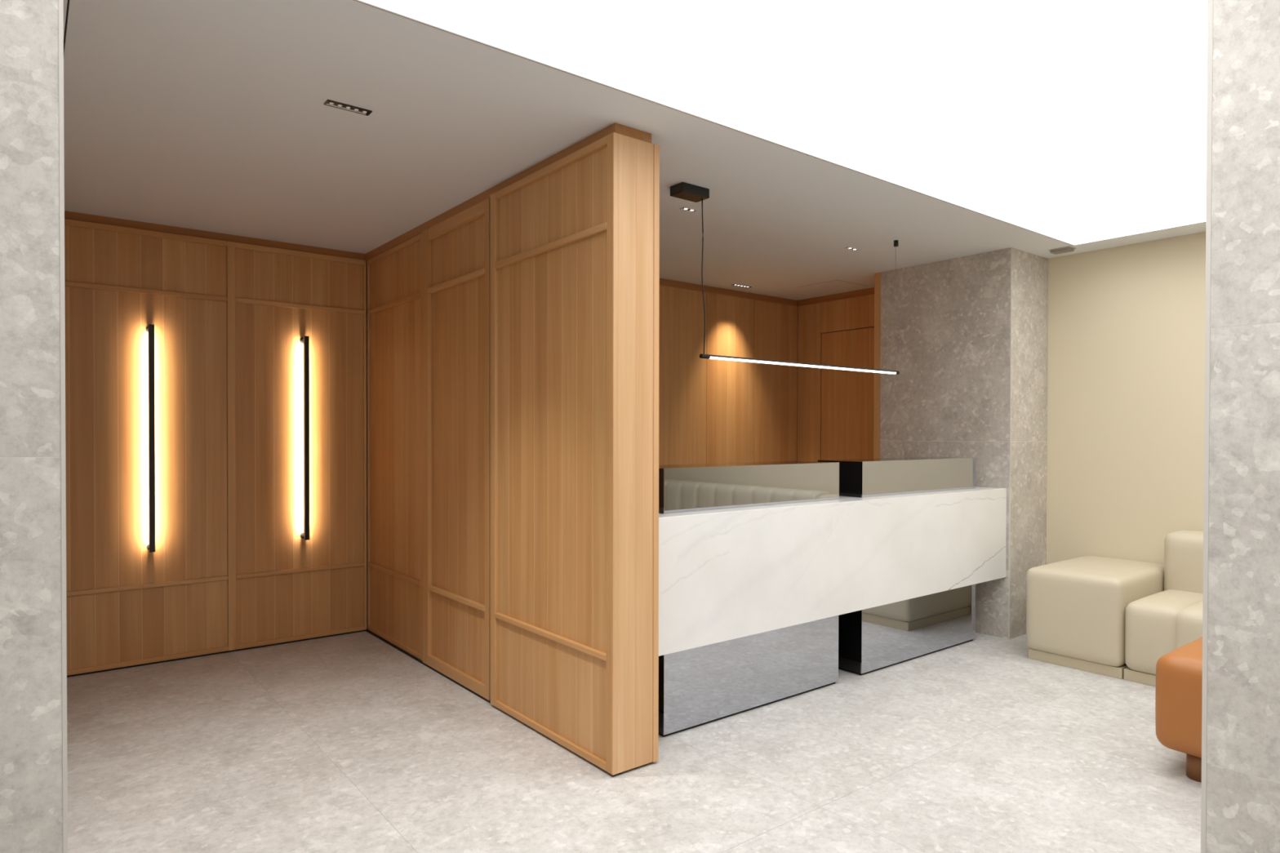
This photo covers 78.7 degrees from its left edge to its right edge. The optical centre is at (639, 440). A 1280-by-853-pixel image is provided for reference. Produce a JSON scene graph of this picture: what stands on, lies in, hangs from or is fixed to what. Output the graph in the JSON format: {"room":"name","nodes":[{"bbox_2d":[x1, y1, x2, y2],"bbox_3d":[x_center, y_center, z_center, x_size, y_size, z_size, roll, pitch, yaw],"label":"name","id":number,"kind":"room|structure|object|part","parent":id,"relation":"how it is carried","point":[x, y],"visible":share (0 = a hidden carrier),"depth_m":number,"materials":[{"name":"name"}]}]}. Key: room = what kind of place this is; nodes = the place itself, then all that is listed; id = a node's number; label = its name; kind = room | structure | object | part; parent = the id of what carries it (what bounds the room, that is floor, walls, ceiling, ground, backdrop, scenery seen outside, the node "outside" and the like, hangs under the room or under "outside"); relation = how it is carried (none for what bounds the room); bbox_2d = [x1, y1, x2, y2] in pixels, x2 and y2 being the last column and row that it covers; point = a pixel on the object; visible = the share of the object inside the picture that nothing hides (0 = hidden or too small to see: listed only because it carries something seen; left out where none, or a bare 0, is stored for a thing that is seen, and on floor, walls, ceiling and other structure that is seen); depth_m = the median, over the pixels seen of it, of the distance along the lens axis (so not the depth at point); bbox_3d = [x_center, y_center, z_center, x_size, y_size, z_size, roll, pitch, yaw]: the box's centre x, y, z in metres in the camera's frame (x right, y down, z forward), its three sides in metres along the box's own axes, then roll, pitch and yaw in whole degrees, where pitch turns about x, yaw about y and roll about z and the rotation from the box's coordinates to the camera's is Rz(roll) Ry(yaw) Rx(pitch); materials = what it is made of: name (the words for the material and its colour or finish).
{"room":"lobby","nodes":[
{"label":"lobby","id":0,"kind":"room"},
{"bbox_2d":[0,0,67,852],"bbox_3d":[-1.963,0.043,1.253,1.669,2.704,0.200,0,1,-38],"label":"wall","id":1,"kind":"structure","parent":0,"point":[33,775],"depth_m":1.66,"materials":[{"name":"tile"}]},
{"bbox_3d":[-1.252,0.041,1.692,0.008,2.703,0.009,0,1,-38],"label":"corner trim","id":2,"kind":"part","parent":1,"relation":"part of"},
{"bbox_2d":[64,210,368,677],"bbox_3d":[-2.640,0.016,5.081,2.055,2.685,0.152,0,1,-38],"label":"wall","id":3,"kind":"structure","parent":0,"point":[230,568],"depth_m":4.93,"materials":[{"name":"brown wood"}]},
{"bbox_3d":[-3.017,-0.904,4.710,0.933,0.030,0.052,0,1,-38],"label":"rail","id":4,"kind":"part","parent":3,"relation":"part of","materials":[{"name":"brown wood"}]},
{"bbox_3d":[-3.017,-1.257,4.708,0.933,0.034,0.049,0,1,-38],"label":"rail","id":5,"kind":"part","parent":3,"relation":"part of","materials":[{"name":"brown wood"}]},
{"bbox_3d":[-3.019,0.880,4.727,0.933,0.027,0.052,0,1,-38],"label":"rail","id":6,"kind":"part","parent":3,"relation":"part of","materials":[{"name":"brown wood"}]},
{"bbox_3d":[-3.021,1.334,4.732,0.933,0.030,0.049,0,1,-38],"label":"rail","id":7,"kind":"part","parent":3,"relation":"part of","materials":[{"name":"brown wood"}]},
{"bbox_3d":[-3.023,0.040,4.725,0.931,2.559,0.035,0,1,-38],"label":"panel","id":8,"kind":"part","parent":3,"relation":"part of","materials":[{"name":"brown wood"}]},
{"bbox_2d":[145,324,155,552],"bbox_3d":[-2.946,-0.016,4.699,0.040,1.362,0.101,0,1,-38],"label":"wall light","id":9,"kind":"object","parent":3,"relation":"attached to","point":[150,328],"visible":1,"depth_m":4.66,"materials":[{"name":"black metal"}]},
{"bbox_3d":[-2.682,-1.301,4.987,1.885,0.050,0.025,0,1,-38],"label":"trim","id":10,"kind":"part","parent":3,"relation":"part of","materials":[{"name":"brown wood"}]},
{"bbox_3d":[-2.291,-0.908,5.282,0.823,0.030,0.052,0,1,-38],"label":"rail","id":11,"kind":"part","parent":3,"relation":"part of","materials":[{"name":"brown wood"}]},
{"bbox_3d":[-2.291,-1.261,5.280,0.823,0.034,0.049,0,1,-38],"label":"rail","id":12,"kind":"part","parent":3,"relation":"part of","materials":[{"name":"brown wood"}]},
{"bbox_3d":[-2.294,0.875,5.299,0.823,0.027,0.052,0,1,-38],"label":"rail","id":13,"kind":"part","parent":3,"relation":"part of","materials":[{"name":"brown wood"}]},
{"bbox_3d":[-2.296,1.330,5.304,0.823,0.030,0.049,0,1,-38],"label":"rail","id":14,"kind":"part","parent":3,"relation":"part of","materials":[{"name":"brown wood"}]},
{"bbox_2d":[299,335,309,540],"bbox_3d":[-2.252,-0.020,5.245,0.040,1.362,0.101,0,1,-38],"label":"wall light","id":15,"kind":"object","parent":3,"relation":"attached to","point":[305,340],"visible":1,"depth_m":5.21,"materials":[{"name":"black metal"}]},
{"bbox_3d":[-2.297,0.035,5.298,0.821,2.559,0.035,0,1,-38],"label":"panel","id":16,"kind":"part","parent":3,"relation":"part of","materials":[{"name":"brown wood"}]},
{"bbox_2d":[364,122,659,775],"bbox_3d":[-0.986,0.024,4.481,0.242,2.685,3.141,0,1,-38],"label":"wall","id":17,"kind":"structure","parent":0,"point":[513,331],"depth_m":3.70,"materials":[{"name":"brown wood"}]},
{"bbox_3d":[-1.625,-0.906,5.163,0.037,0.030,0.931,0,1,-38],"label":"rail","id":18,"kind":"part","parent":17,"relation":"part of","materials":[{"name":"brown wood"}]},
{"bbox_3d":[-1.623,-1.259,5.160,0.034,0.034,0.931,0,1,-38],"label":"rail","id":19,"kind":"part","parent":17,"relation":"part of","materials":[{"name":"brown wood"}]},
{"bbox_3d":[-1.628,0.878,5.179,0.037,0.027,0.931,0,1,-38],"label":"rail","id":20,"kind":"part","parent":17,"relation":"part of","materials":[{"name":"brown wood"}]},
{"bbox_3d":[-1.627,1.332,5.184,0.034,0.030,0.931,0,1,-38],"label":"rail","id":21,"kind":"part","parent":17,"relation":"part of","materials":[{"name":"brown wood"}]},
{"bbox_3d":[-1.620,0.038,5.176,0.020,2.559,0.929,0,1,-38],"label":"panel","id":22,"kind":"part","parent":17,"relation":"part of","materials":[{"name":"brown wood"}]},
{"bbox_3d":[-1.028,-0.898,4.399,0.047,0.030,0.732,0,1,-38],"label":"rail","id":23,"kind":"part","parent":17,"relation":"part of","materials":[{"name":"brown wood"}]},
{"bbox_3d":[-1.026,-1.234,4.397,0.044,0.066,0.732,0,1,-38],"label":"rail","id":24,"kind":"part","parent":17,"relation":"part of","materials":[{"name":"brown wood"}]},
{"bbox_3d":[-1.031,0.886,4.416,0.047,0.027,0.732,0,1,-38],"label":"rail","id":25,"kind":"part","parent":17,"relation":"part of","materials":[{"name":"brown wood"}]},
{"bbox_3d":[-1.030,1.324,4.420,0.044,0.062,0.732,0,1,-38],"label":"rail","id":26,"kind":"part","parent":17,"relation":"part of","materials":[{"name":"brown wood"}]},
{"bbox_3d":[-0.960,-1.293,4.441,0.193,0.050,3.015,0,1,-38],"label":"trim","id":27,"kind":"part","parent":17,"relation":"part of","materials":[{"name":"brown wood"}]},
{"bbox_3d":[-0.415,-0.889,3.605,0.062,0.030,0.970,0,1,-38],"label":"rail","id":28,"kind":"part","parent":17,"relation":"part of","materials":[{"name":"brown wood"}]},
{"bbox_3d":[-0.418,0.894,3.622,0.062,0.027,0.970,0,1,-38],"label":"rail","id":29,"kind":"part","parent":17,"relation":"part of","materials":[{"name":"brown wood"}]},
{"bbox_3d":[-0.418,1.348,3.627,0.059,0.030,0.970,0,1,-38],"label":"rail","id":30,"kind":"part","parent":17,"relation":"part of","materials":[{"name":"brown wood"}]},
{"bbox_3d":[-0.413,-1.242,3.602,0.059,0.034,0.970,0,1,-38],"label":"rail","id":31,"kind":"part","parent":17,"relation":"part of","materials":[{"name":"brown wood"}]},
{"bbox_3d":[-0.409,0.054,3.619,0.043,2.559,0.968,0,1,-38],"label":"panel","id":32,"kind":"part","parent":17,"relation":"part of","materials":[{"name":"brown wood"}]},
{"bbox_2d":[66,631,1201,852],"bbox_3d":[0.549,1.409,2.867,7.600,0.050,7.600,0,1,-38],"label":"floor","id":33,"kind":"structure","parent":0,"point":[349,743],"depth_m":3.26,"materials":[{"name":"tile"}]},
{"bbox_2d":[658,456,1006,737],"bbox_3d":[0.991,0.742,4.732,3.166,1.250,0.908,0,1,-38],"label":"reception desk","id":34,"kind":"object","parent":33,"relation":"on","point":[776,578],"visible":0.73,"depth_m":4.13,"materials":[{"name":"white stone"}]},
{"bbox_3d":[0.614,1.153,4.009,1.286,0.413,0.006,0,1,-38],"label":"mirror panel","id":35,"kind":"part","parent":34,"relation":"part of","materials":[{"name":"silver metal"}]},
{"bbox_3d":[1.788,1.146,4.935,1.275,0.413,0.006,0,1,-38],"label":"mirror panel","id":36,"kind":"part","parent":34,"relation":"part of","materials":[{"name":"silver metal"}]},
{"bbox_2d":[1026,555,1164,679],"bbox_3d":[2.933,1.077,4.964,0.899,0.584,0.562,0,1,-38],"label":"ottoman","id":37,"kind":"object","parent":33,"relation":"on","point":[1076,607],"visible":0.83,"depth_m":4.69,"materials":[{"name":"beige leather"}]},
{"bbox_2d":[1124,530,1203,686],"bbox_3d":[4.088,0.938,3.496,0.900,0.892,3.171,0,1,-38],"label":"sofa","id":38,"kind":"object","parent":33,"relation":"on","point":[1157,624],"visible":0.3,"depth_m":4.42,"materials":[{"name":"beige leather"}]},
{"bbox_2d":[1155,637,1202,782],"bbox_3d":[2.565,1.129,3.195,0.645,0.510,0.642,0,1,-38],"label":"pouf","id":39,"kind":"object","parent":33,"relation":"on","point":[1179,672],"visible":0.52,"depth_m":3.17,"materials":[{"name":"orange leather"}]},
{"bbox_3d":[2.304,1.324,3.200,0.104,0.120,0.104,0,1,-38],"label":"leg","id":40,"kind":"part","parent":39,"relation":"part of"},
{"bbox_2d":[63,0,1205,300],"bbox_3d":[0.553,-1.309,2.842,7.600,0.023,7.600,0,1,-38],"label":"ceiling","id":41,"kind":"structure","parent":0,"point":[205,115],"depth_m":3.51,"materials":[{"name":"white paint"}]},
{"bbox_2d":[324,99,372,115],"bbox_3d":[-1.141,-1.303,3.050,0.171,0.005,0.048,0,1,-38],"label":"recessed light","id":42,"kind":"object","parent":41,"relation":"in","point":[329,103],"visible":1,"depth_m":3.05,"materials":[{"name":"black metal"}]},
{"bbox_2d":[679,206,698,212],"bbox_3d":[0.278,-1.313,4.430,0.105,0.005,0.045,0,1,-38],"label":"recessed light","id":43,"kind":"object","parent":41,"relation":"in","point":[687,209],"visible":1,"depth_m":4.43,"materials":[{"name":"black metal"}]},
{"bbox_2d":[731,284,751,288],"bbox_3d":[0.876,-1.334,6.713,0.200,0.005,0.050,0,1,-38],"label":"recessed light","id":44,"kind":"object","parent":41,"relation":"in","point":[736,285],"visible":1,"depth_m":6.71,"materials":[{"name":"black metal"}]},
{"bbox_2d":[353,0,1208,245],"bbox_3d":[1.470,-1.301,2.503,5.724,0.014,2.537,0,1,-38],"label":"ceiling panel","id":45,"kind":"object","parent":41,"relation":"attached to","point":[1073,122],"visible":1,"depth_m":2.81,"materials":[{"name":"white"}]},
{"bbox_2d":[670,182,899,374],"bbox_3d":[0.942,-0.876,4.585,1.930,0.880,0.102,0,1,-38],"label":"pendant light","id":46,"kind":"object","parent":41,"relation":"hanging from","point":[686,191],"visible":1,"depth_m":4.11,"materials":[{"name":"black metal"}]},
{"bbox_3d":[0.331,-0.857,4.076,0.026,0.811,0.014,0,1,-38],"label":"power cord","id":47,"kind":"part","parent":46,"relation":"part of","materials":[{"name":"black metal"}]},
{"bbox_2d":[709,356,896,373],"bbox_3d":[1.024,-0.445,4.630,1.685,0.016,0.016,0,1,-38],"label":"diffuser","id":48,"kind":"object","parent":46,"relation":"attached to","point":[730,358],"depth_m":4.55,"materials":[{"name":"white plastic"}]},
{"bbox_2d":[844,246,860,251],"bbox_3d":[1.460,-1.320,5.362,0.115,0.005,0.045,0,1,-38],"label":"recessed light","id":49,"kind":"object","parent":41,"relation":"in","point":[849,247],"visible":1,"depth_m":5.36,"materials":[{"name":"black metal"}]},
{"bbox_2d":[1048,245,1075,254],"bbox_3d":[2.901,-1.310,5.362,0.096,0.022,0.140,0,1,-38],"label":"ceiling fitting","id":50,"kind":"object","parent":41,"relation":"attached to","point":[1066,249],"visible":1,"depth_m":5.33,"materials":[{"name":"grey metal"}]},
{"bbox_2d":[658,278,797,465],"bbox_3d":[0.063,0.008,6.398,3.779,2.685,0.130,0,1,-38],"label":"wall","id":51,"kind":"structure","parent":0,"point":[711,411],"depth_m":6.85,"materials":[{"name":"brown wood"}]},
{"bbox_3d":[0.057,-1.304,6.323,3.689,0.060,0.018,0,1,-38],"label":"trim","id":52,"kind":"part","parent":51,"relation":"part of","materials":[{"name":"brown wood"}]},
{"bbox_2d":[796,287,874,462],"bbox_3d":[1.893,0.005,7.039,0.110,2.685,1.390,0,1,-38],"label":"wall","id":53,"kind":"structure","parent":0,"point":[854,309],"depth_m":7.27,"materials":[{"name":"brown wood"}]},
{"bbox_3d":[1.889,-1.307,6.974,0.015,0.060,1.235,0,1,-38],"label":"trim","id":54,"kind":"part","parent":53,"relation":"part of","materials":[{"name":"brown wood"}]},
{"bbox_2d":[821,326,874,460],"bbox_3d":[1.968,0.176,6.880,0.023,2.345,0.925,0,1,-38],"label":"door","id":55,"kind":"structure","parent":53,"relation":"in","point":[847,397],"depth_m":6.99,"materials":[{"name":"brown wood"}]},
{"bbox_2d":[880,247,1048,639],"bbox_3d":[2.452,0.016,5.929,0.608,2.685,1.036,0,1,-38],"label":"pillar","id":56,"kind":"structure","parent":0,"point":[971,331],"depth_m":5.56,"materials":[{"name":"tile"}]},
{"bbox_2d":[873,271,880,458],"bbox_3d":[2.003,0.013,6.272,0.327,2.684,0.058,0,1,-38],"label":"trim","id":57,"kind":"structure","parent":56,"relation":"attached to","point":[877,275],"depth_m":6.17,"materials":[{"name":"brown wood"}]},
{"bbox_3d":[2.534,0.020,5.338,0.005,2.680,0.005,0,1,-38],"label":"corner trim","id":58,"kind":"part","parent":56,"relation":"part of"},
{"bbox_2d":[1046,231,1205,564],"bbox_3d":[4.395,0.038,3.923,0.100,2.685,4.519,0,1,-38],"label":"wall","id":59,"kind":"structure","parent":0,"point":[1126,324],"depth_m":5.26,"materials":[{"name":"beige paint"}]},
{"bbox_2d":[1200,0,1279,852],"bbox_3d":[1.989,0.042,2.097,0.582,2.704,0.630,0,1,-38],"label":"wall","id":60,"kind":"structure","parent":0,"point":[1240,799],"depth_m":2.10,"materials":[{"name":"tile"}]},
{"bbox_3d":[1.572,0.040,2.163,0.009,2.704,0.012,0,1,-38],"label":"corner trim","id":61,"kind":"part","parent":60,"relation":"part of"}
]}

